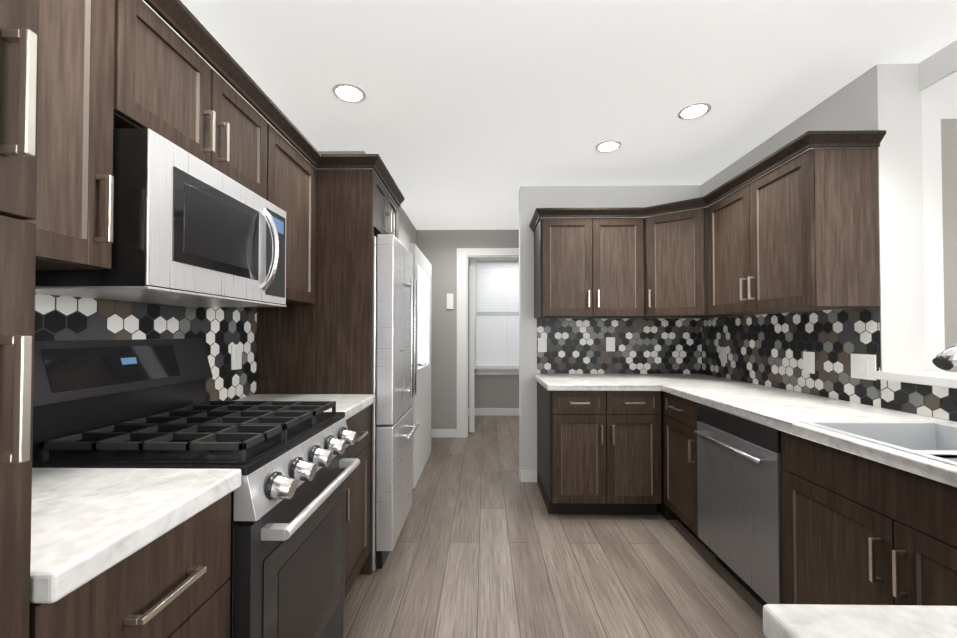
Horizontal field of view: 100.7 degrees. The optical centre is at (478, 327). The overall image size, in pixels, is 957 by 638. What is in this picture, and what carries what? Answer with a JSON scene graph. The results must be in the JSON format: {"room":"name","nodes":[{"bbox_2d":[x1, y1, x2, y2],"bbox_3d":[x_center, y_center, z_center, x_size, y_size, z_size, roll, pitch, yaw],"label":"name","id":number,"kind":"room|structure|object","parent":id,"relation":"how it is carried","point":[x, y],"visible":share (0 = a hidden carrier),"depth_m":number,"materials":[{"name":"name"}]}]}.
{"room":"kitchen","nodes":[
{"label":"kitchen","id":0,"kind":"room"},
{"bbox_2d":[34,0,309,401],"bbox_3d":[-1.245,0.036,2.427,0.158,2.520,9.400,0,-1,1],"label":"wall","id":1,"kind":"structure","parent":0,"point":[219,331],"depth_m":1.52,"materials":[{"name":"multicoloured tile"}]},
{"bbox_2d":[24,0,114,269],"bbox_3d":[-1.023,-0.500,0.753,0.351,0.720,0.412,0,-1,1],"label":"upper cabinet","id":2,"kind":"object","parent":1,"relation":"attached to","point":[73,221],"visible":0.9,"depth_m":0.87,"materials":[{"name":"brown wood"}]},
{"bbox_2d":[113,0,266,199],"bbox_3d":[-1.014,-0.687,1.299,0.351,0.330,0.666,0,-1,1],"label":"upper cabinet","id":3,"kind":"object","parent":1,"relation":"attached to","point":[171,85],"visible":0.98,"depth_m":1.17,"materials":[{"name":"brown wood"}]},
{"bbox_2d":[35,128,286,306],"bbox_3d":[-0.959,-0.282,1.292,0.461,0.389,0.664,0,-1,1],"label":"over-the-range microwave","id":4,"kind":"object","parent":3,"relation":"attached to","point":[190,230],"visible":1,"depth_m":1.07,"materials":[{"name":"silver metal"}]},
{"bbox_2d":[231,344,241,369],"bbox_3d":[-1.170,0.145,1.917,0.008,0.120,0.075,0,-1,1],"label":"electrical outlet","id":5,"kind":"object","parent":1,"relation":"attached to","point":[236,357],"visible":1,"depth_m":1.91,"materials":[{"name":"white plastic"}]},
{"bbox_2d":[267,123,315,304],"bbox_3d":[-1.005,-0.483,1.865,0.351,0.720,0.466,0,-1,1],"label":"upper cabinet","id":6,"kind":"object","parent":1,"relation":"attached to","point":[291,181],"visible":0.42,"depth_m":1.89,"materials":[{"name":"brown wood"}]},
{"bbox_2d":[310,151,416,251],"bbox_3d":[-0.956,0.056,3.773,0.393,2.520,2.098,0,-1,1],"label":"wall","id":7,"kind":"structure","parent":0,"point":[407,233],"depth_m":4.06,"materials":[{"name":"beige paint"}]},
{"bbox_2d":[144,0,404,206],"bbox_3d":[-0.697,-0.877,1.639,0.340,0.060,2.184,0,-1,1],"label":"crown molding","id":8,"kind":"structure","parent":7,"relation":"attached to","point":[184,23],"depth_m":1.48,"materials":[{"name":"brown wood"}]},
{"bbox_2d":[417,230,518,436],"bbox_3d":[2.056,0.073,4.833,6.380,2.520,0.120,0,-1,1],"label":"wall","id":9,"kind":"structure","parent":0,"point":[438,249],"depth_m":4.82,"materials":[{"name":"beige paint"}]},
{"bbox_2d":[447,294,452,308],"bbox_3d":[-0.345,-0.313,4.804,0.080,0.190,0.023,0,-1,1],"label":"thermostat","id":10,"kind":"object","parent":9,"relation":"attached to","point":[449,301],"visible":1,"depth_m":4.79,"materials":[{"name":"white plastic"}]},
{"bbox_2d":[431,248,518,437],"bbox_3d":[0.202,0.189,4.911,1.890,2.290,0.260,0,-1,1],"label":"trim","id":11,"kind":"structure","parent":9,"relation":"attached to","point":[464,255],"depth_m":4.80,"materials":[{"name":"white wood"}]},
{"bbox_2d":[468,259,518,415],"bbox_3d":[2.077,0.092,6.126,6.380,2.520,0.133,0,-1,1],"label":"wall","id":12,"kind":"structure","parent":0,"point":[496,394],"depth_m":6.09,"materials":[{"name":"beige paint"}]},
{"bbox_2d":[470,259,518,374],"bbox_3d":[0.447,-0.193,6.128,1.180,1.850,0.170,0,-1,1],"label":"window","id":13,"kind":"structure","parent":12,"relation":"in","point":[496,312],"depth_m":6.11,"materials":[{"name":"white"}]},
{"bbox_2d":[343,415,765,637],"bbox_3d":[1.916,1.335,2.355,6.580,0.080,9.400,0,-1,1],"label":"floor","id":14,"kind":"structure","parent":0,"point":[487,545],"depth_m":2.09,"materials":[{"name":"brown wood"}]},
{"bbox_2d":[0,0,39,637],"bbox_3d":[-0.885,0.196,0.150,0.646,2.130,0.764,0,-1,1],"label":"pantry cabinet","id":15,"kind":"object","parent":14,"relation":"on","point":[19,52],"visible":1,"depth_m":0.50,"materials":[{"name":"brown wood"}]},
{"bbox_2d":[29,493,230,637],"bbox_3d":[-0.875,0.822,0.730,0.646,0.896,0.412,0,-1,1],"label":"base cabinet","id":16,"kind":"object","parent":14,"relation":"on","point":[174,582],"visible":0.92,"depth_m":0.73,"materials":[{"name":"brown wood"}]},
{"bbox_2d":[30,468,240,602],"bbox_3d":[-0.875,0.352,0.737,0.628,0.043,0.412,0,-1,1],"label":"countertop","id":17,"kind":"structure","parent":16,"relation":"on","point":[88,524],"depth_m":0.71,"materials":[{"name":"stone"}]},
{"bbox_2d":[32,338,359,637],"bbox_3d":[-0.828,0.659,1.275,0.722,1.238,0.662,0,-1,1],"label":"gas range","id":18,"kind":"object","parent":14,"relation":"on","point":[135,403],"visible":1,"depth_m":1.14,"materials":[{"name":"black metal"}]},
{"bbox_2d":[256,169,398,574],"bbox_3d":[-0.846,0.230,2.402,0.651,2.130,0.630,0,-1,1],"label":"tall cabinet","id":19,"kind":"object","parent":14,"relation":"on","point":[323,344],"visible":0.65,"depth_m":2.09,"materials":[{"name":"brown wood"}]},
{"bbox_2d":[345,405,370,598],"bbox_3d":[-0.857,0.839,1.843,0.646,0.896,0.466,0,-1,1],"label":"base cabinet","id":20,"kind":"object","parent":14,"relation":"on","point":[357,523],"visible":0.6,"depth_m":1.89,"materials":[{"name":"brown wood"}]},
{"bbox_2d":[233,394,374,419],"bbox_3d":[-0.857,0.369,1.850,0.628,0.043,0.466,0,-1,1],"label":"countertop","id":21,"kind":"structure","parent":20,"relation":"on","point":[350,405],"depth_m":1.94,"materials":[{"name":"stone"}]},
{"bbox_2d":[372,234,418,570],"bbox_3d":[-0.764,0.400,2.398,0.761,1.790,0.574,0,-1,1],"label":"refrigerator","id":22,"kind":"object","parent":14,"relation":"on","point":[394,330],"visible":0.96,"depth_m":2.12,"materials":[{"name":"silver metal"}]},
{"bbox_2d":[410,244,431,488],"bbox_3d":[-0.493,0.318,3.710,0.110,1.985,1.000,0,-1,1],"label":"door","id":23,"kind":"structure","parent":14,"relation":"on","point":[421,405],"depth_m":3.61,"materials":[{"name":"white"}]},
{"bbox_2d":[537,381,661,514],"bbox_3d":[0.868,0.869,2.993,0.754,0.872,0.726,0,-1,1],"label":"base cabinet","id":24,"kind":"object","parent":14,"relation":"on","point":[599,452],"visible":0.98,"depth_m":2.67,"materials":[{"name":"brown wood"}]},
{"bbox_2d":[657,391,677,519],"bbox_3d":[1.578,0.869,3.010,0.610,0.872,0.670,0,-1,1],"label":"base cabinet","id":25,"kind":"object","parent":14,"relation":"on","point":[665,511],"visible":0.07,"depth_m":2.73,"materials":[{"name":"brown wood"}]},
{"bbox_2d":[663,391,715,556],"bbox_3d":[1.541,0.860,2.451,0.666,0.872,0.441,0,-1,1],"label":"base cabinet","id":26,"kind":"object","parent":14,"relation":"on","point":[680,485],"visible":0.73,"depth_m":2.44,"materials":[{"name":"brown wood"}]},
{"bbox_2d":[694,403,782,605],"bbox_3d":[1.523,0.853,1.916,0.684,0.870,0.621,0,-1,1],"label":"dishwasher","id":27,"kind":"object","parent":14,"relation":"on","point":[739,468],"visible":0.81,"depth_m":1.84,"materials":[{"name":"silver metal"}]},
{"bbox_2d":[781,431,956,605],"bbox_3d":[1.520,0.840,1.159,0.666,0.872,0.886,0,-1,1],"label":"sink base","id":28,"kind":"object","parent":14,"relation":"on","point":[857,530],"visible":0.73,"depth_m":1.27,"materials":[{"name":"brown wood"}]},
{"bbox_2d":[799,421,956,465],"bbox_3d":[1.518,0.456,1.130,0.565,0.198,0.800,0,-1,1],"label":"double-bowl sink","id":29,"kind":"object","parent":28,"relation":"in","point":[937,441],"visible":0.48,"depth_m":1.50,"materials":[{"name":"grey ceramic"}]},
{"bbox_3d":[1.111,0.825,0.170,1.451,0.872,0.654,0,-1,1],"label":"base cabinet","id":30,"kind":"object","parent":14,"relation":"on","visible":0},
{"bbox_2d":[534,374,657,390],"bbox_3d":[0.839,0.411,2.996,0.746,0.042,0.711,0,-1,1],"label":"countertop","id":31,"kind":"structure","parent":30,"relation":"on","point":[551,382],"depth_m":2.77,"materials":[{"name":"stone"}]},
{"bbox_2d":[634,374,956,486],"bbox_3d":[1.528,0.389,1.578,0.678,0.042,3.524,0,-1,1],"label":"countertop","id":32,"kind":"structure","parent":30,"relation":"on","point":[784,410],"depth_m":1.74,"materials":[{"name":"stone"}]},
{"bbox_2d":[932,343,956,369],"bbox_3d":[1.635,0.173,1.262,0.306,0.371,0.094,0,-1,1],"label":"faucet","id":33,"kind":"object","parent":32,"relation":"on","point":[946,359],"visible":1,"depth_m":1.27,"materials":[{"name":"silver metal"}]},
{"bbox_2d":[763,604,956,637],"bbox_3d":[0.760,0.367,0.168,0.810,0.042,0.680,0,-1,1],"label":"countertop","id":34,"kind":"structure","parent":30,"relation":"on","point":[779,620],"depth_m":0.48,"materials":[{"name":"stone"}]},
{"bbox_2d":[180,0,956,229],"bbox_3d":[1.916,-1.275,2.395,6.580,0.100,9.400,0,-1,1],"label":"ceiling","id":35,"kind":"structure","parent":0,"point":[470,114],"depth_m":1.94,"materials":[{"name":"paint"}]},
{"bbox_2d":[332,83,365,102],"bbox_3d":[-0.680,-1.226,2.081,0.170,0.006,0.170,0,-1,1],"label":"recessed light","id":36,"kind":"object","parent":35,"relation":"in","point":[348,92],"visible":1,"depth_m":2.07,"materials":[{"name":"white plastic"}]},
{"bbox_2d":[595,140,621,152],"bbox_3d":[0.875,-1.217,2.674,0.170,0.006,0.170,0,-1,1],"label":"recessed light","id":37,"kind":"object","parent":35,"relation":"in","point":[608,146],"visible":1,"depth_m":2.66,"materials":[{"name":"white"}]},
{"bbox_2d":[677,103,710,119],"bbox_3d":[1.224,-1.223,2.251,0.170,0.006,0.170,0,-1,1],"label":"recessed light","id":38,"kind":"object","parent":35,"relation":"in","point":[693,111],"visible":1,"depth_m":2.24,"materials":[{"name":"white plastic"}]},
{"bbox_2d":[519,185,701,480],"bbox_3d":[1.225,0.051,3.422,1.735,2.520,0.128,0,-1,1],"label":"wall","id":39,"kind":"structure","parent":0,"point":[647,346],"depth_m":3.37,"materials":[{"name":"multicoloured tile"}]},
{"bbox_2d":[521,470,536,481],"bbox_3d":[0.426,1.260,3.353,0.138,0.100,0.013,0,-1,1],"label":"baseboard","id":40,"kind":"structure","parent":39,"relation":"attached to","point":[528,475],"depth_m":3.35,"materials":[{"name":"white"}]},
{"bbox_2d":[538,338,546,351],"bbox_3d":[0.542,0.151,3.363,0.075,0.120,0.008,0,-1,1],"label":"electrical outlet","id":41,"kind":"object","parent":39,"relation":"attached to","point":[542,344],"visible":1,"depth_m":3.36,"materials":[{"name":"white plastic"}]},
{"bbox_2d":[534,218,643,317],"bbox_3d":[0.857,-0.448,3.151,0.773,0.740,0.451,0,-1,1],"label":"upper cabinet","id":42,"kind":"object","parent":39,"relation":"attached to","point":[588,267],"visible":1,"depth_m":2.97,"materials":[{"name":"brown wood"}]},
{"bbox_2d":[606,337,614,350],"bbox_3d":[1.118,0.145,3.354,0.075,0.120,0.008,0,-1,1],"label":"electrical outlet","id":43,"kind":"object","parent":39,"relation":"attached to","point":[610,343],"visible":1,"depth_m":3.35,"materials":[{"name":"white plastic"}]},
{"bbox_2d":[701,40,956,421],"bbox_3d":[1.942,0.007,0.575,0.208,2.520,5.800,0,-1,1],"label":"wall","id":44,"kind":"structure","parent":0,"point":[887,97],"depth_m":1.85,"materials":[{"name":"paint"}]},
{"bbox_2d":[634,207,742,317],"bbox_3d":[1.563,-0.450,3.038,0.640,0.740,0.655,0,-1,1],"label":"upper cabinet","id":45,"kind":"object","parent":44,"relation":"attached to","point":[675,264],"visible":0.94,"depth_m":2.83,"materials":[{"name":"brown wood"}]},
{"bbox_2d":[529,130,885,231],"bbox_3d":[1.148,-0.858,2.599,1.454,0.060,1.556,0,-1,1],"label":"crown molding","id":46,"kind":"structure","parent":45,"relation":"on","point":[827,139],"depth_m":2.27,"materials":[{"name":"brown wood"}]},
{"bbox_2d":[720,347,726,362],"bbox_3d":[1.874,0.211,3.029,0.008,0.120,0.075,0,-1,1],"label":"electrical outlet","id":47,"kind":"object","parent":44,"relation":"attached to","point":[723,354],"visible":1,"depth_m":3.02,"materials":[{"name":"white plastic"}]},
{"bbox_2d":[707,148,879,314],"bbox_3d":[1.698,-0.462,2.276,0.346,0.740,0.860,0,-1,1],"label":"upper cabinet","id":48,"kind":"object","parent":44,"relation":"attached to","point":[799,233],"visible":1,"depth_m":1.92,"materials":[{"name":"brown wood"}]},
{"bbox_2d":[803,352,814,373],"bbox_3d":[1.861,0.199,2.233,0.008,0.120,0.075,0,-1,1],"label":"electrical outlet","id":49,"kind":"object","parent":44,"relation":"attached to","point":[808,362],"visible":1,"depth_m":2.23,"materials":[{"name":"white plastic"}]},
{"bbox_2d":[851,354,876,380],"bbox_3d":[1.855,0.190,1.913,0.008,0.120,0.125,0,-1,1],"label":"electrical outlet","id":50,"kind":"object","parent":44,"relation":"attached to","point":[863,366],"visible":1,"depth_m":1.91,"materials":[{"name":"white plastic"}]},
{"bbox_2d":[875,371,956,388],"bbox_3d":[1.945,0.189,-0.250,0.295,0.038,4.158,0,-1,1],"label":"sill","id":51,"kind":"structure","parent":44,"relation":"attached to","point":[941,379],"depth_m":1.67,"materials":[{"name":"white"}]},
{"bbox_2d":[921,71,956,371],"bbox_3d":[3.633,0.028,1.897,3.130,2.520,0.140,0,-1,1],"label":"wall","id":52,"kind":"structure","parent":0,"point":[939,127],"depth_m":1.87,"materials":[{"name":"white paint"}]}
]}

